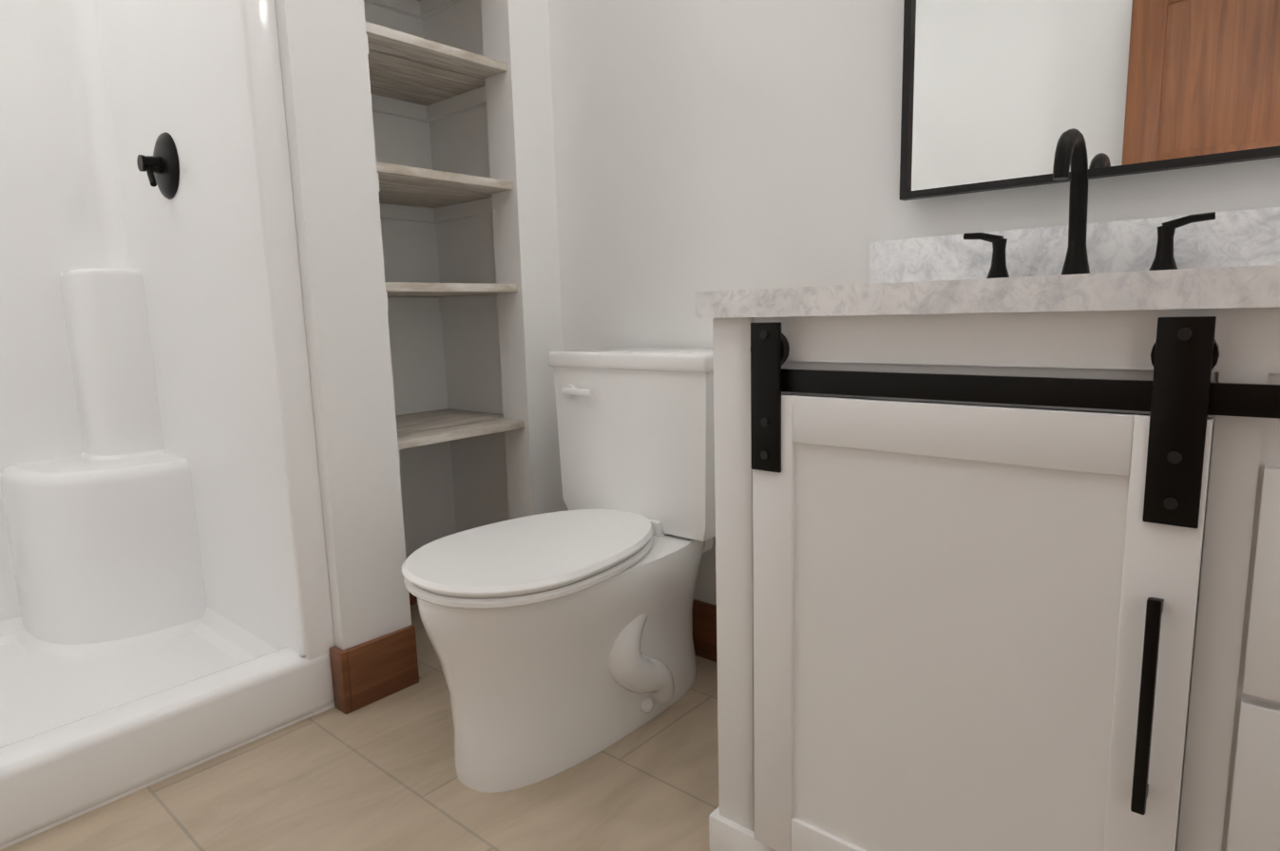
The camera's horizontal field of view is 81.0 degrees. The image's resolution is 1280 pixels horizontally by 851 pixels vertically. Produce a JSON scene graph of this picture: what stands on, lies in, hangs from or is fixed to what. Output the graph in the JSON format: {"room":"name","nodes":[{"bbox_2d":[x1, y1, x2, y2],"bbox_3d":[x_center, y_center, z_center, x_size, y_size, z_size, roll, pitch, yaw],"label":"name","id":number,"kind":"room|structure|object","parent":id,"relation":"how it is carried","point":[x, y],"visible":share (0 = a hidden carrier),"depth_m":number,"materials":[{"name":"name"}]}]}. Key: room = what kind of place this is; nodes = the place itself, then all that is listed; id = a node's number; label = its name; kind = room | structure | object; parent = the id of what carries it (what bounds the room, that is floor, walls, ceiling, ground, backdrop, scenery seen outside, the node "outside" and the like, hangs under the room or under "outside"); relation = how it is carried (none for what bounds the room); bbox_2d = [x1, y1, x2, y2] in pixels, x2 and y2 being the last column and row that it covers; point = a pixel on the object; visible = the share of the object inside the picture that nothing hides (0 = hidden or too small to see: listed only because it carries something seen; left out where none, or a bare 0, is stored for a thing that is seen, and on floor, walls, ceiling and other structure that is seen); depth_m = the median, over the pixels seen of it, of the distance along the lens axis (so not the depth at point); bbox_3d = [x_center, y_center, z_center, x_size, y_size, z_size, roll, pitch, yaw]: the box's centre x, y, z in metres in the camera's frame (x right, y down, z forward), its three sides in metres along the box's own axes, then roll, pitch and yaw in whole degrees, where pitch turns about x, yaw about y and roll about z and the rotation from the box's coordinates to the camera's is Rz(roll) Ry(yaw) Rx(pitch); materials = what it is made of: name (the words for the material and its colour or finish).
{"room":"bathroom","nodes":[
{"label":"bathroom","id":0,"kind":"room"},
{"bbox_2d":[274,0,411,649],"bbox_3d":[-1.062,-0.721,1.944,1.093,2.674,0.175,6,11,40],"label":"wall","id":1,"kind":"structure","parent":0,"point":[324,64],"depth_m":1.65,"materials":[{"name":"white paint"}]},
{"bbox_2d":[329,625,420,689],"bbox_3d":[-0.706,0.542,1.980,0.437,0.146,0.018,6,11,40],"label":"baseboard","id":2,"kind":"structure","parent":1,"relation":"attached to","point":[392,656],"depth_m":1.78,"materials":[{"name":"brown wood"}]},
{"bbox_2d":[0,604,719,850],"bbox_3d":[-0.034,0.837,0.602,4.850,0.060,2.800,6,11,40],"label":"floor","id":3,"kind":"structure","parent":0,"point":[380,775],"depth_m":1.41,"materials":[{"name":"tile"}]},
{"bbox_2d":[0,0,334,850],"bbox_3d":[-1.608,-0.304,1.288,0.936,2.075,1.623,6,11,40],"label":"shower","id":4,"kind":"object","parent":3,"relation":"on","point":[165,610],"visible":1,"depth_m":1.87,"materials":[{"name":"white plastic"}]},
{"bbox_2d":[136,132,179,199],"bbox_3d":[-1.168,-0.627,1.802,0.156,0.156,0.059,6,11,40],"label":"shower valve","id":5,"kind":"object","parent":4,"relation":"attached to","point":[161,166],"visible":0.98,"depth_m":1.79,"materials":[{"name":"black metal"}]},
{"bbox_2d":[401,346,715,793],"bbox_3d":[-0.134,0.252,1.613,0.476,0.798,0.778,6,11,40],"label":"toilet","id":6,"kind":"object","parent":3,"relation":"on","point":[561,641],"visible":1,"depth_m":1.52,"materials":[{"name":"white ceramic"}]},
{"bbox_2d":[695,207,1279,850],"bbox_3d":[0.741,0.221,0.950,1.220,1.012,0.647,6,11,40],"label":"bathroom vanity","id":7,"kind":"object","parent":3,"relation":"on","point":[998,564],"visible":1,"depth_m":0.86,"materials":[{"name":"white paint"}]},
{"bbox_2d":[963,128,1215,278],"bbox_3d":[0.666,-0.336,1.160,0.353,0.228,0.173,6,11,40],"label":"faucet","id":8,"kind":"object","parent":7,"relation":"on","point":[1071,150],"visible":0.75,"depth_m":1.18,"materials":[{"name":"black metal"}]},
{"bbox_2d":[363,1,456,558],"bbox_3d":[-0.823,-0.759,2.153,0.100,2.674,0.460,6,11,40],"label":"wall","id":9,"kind":"structure","parent":0,"point":[416,337],"depth_m":2.30,"materials":[{"name":"white paint"}]},
{"bbox_2d":[408,592,417,606],"bbox_3d":[-0.744,0.494,2.305,0.016,0.146,0.460,6,11,40],"label":"baseboard","id":10,"kind":"structure","parent":9,"relation":"attached to","point":[412,600],"depth_m":2.34,"materials":[{"name":"brown wood"}]},
{"bbox_2d":[422,0,509,533],"bbox_3d":[-0.514,-0.782,2.245,0.445,2.674,0.085,6,11,40],"label":"wall","id":11,"kind":"structure","parent":0,"point":[459,143],"depth_m":2.26,"materials":[{"name":"white paint"}]},
{"bbox_2d":[480,0,568,519],"bbox_3d":[-0.323,-0.757,2.046,0.108,2.674,0.140,6,11,40],"label":"wall","id":12,"kind":"structure","parent":0,"point":[519,105],"depth_m":2.04,"materials":[{"name":"white paint"}]},
{"bbox_2d":[548,0,1279,605],"bbox_3d":[0.730,-0.675,1.318,4.850,2.674,0.120,6,11,40],"label":"wall","id":13,"kind":"structure","parent":0,"point":[721,144],"depth_m":1.69,"materials":[{"name":"white paint"}]},
{"bbox_2d":[692,599,717,662],"bbox_3d":[0.136,0.525,1.941,0.922,0.146,0.035,6,11,40],"label":"baseboard","id":14,"kind":"structure","parent":13,"relation":"attached to","point":[704,615],"depth_m":1.92,"materials":[{"name":"brown wood"}]},
{"bbox_2d":[899,0,1279,200],"bbox_3d":[0.922,-0.842,1.008,1.125,0.918,0.024,5,11,39],"label":"mirror","id":15,"kind":"object","parent":13,"relation":"attached to","point":[1000,94],"visible":0.92,"depth_m":1.22,"materials":[{"name":"black mirror"}]}
]}

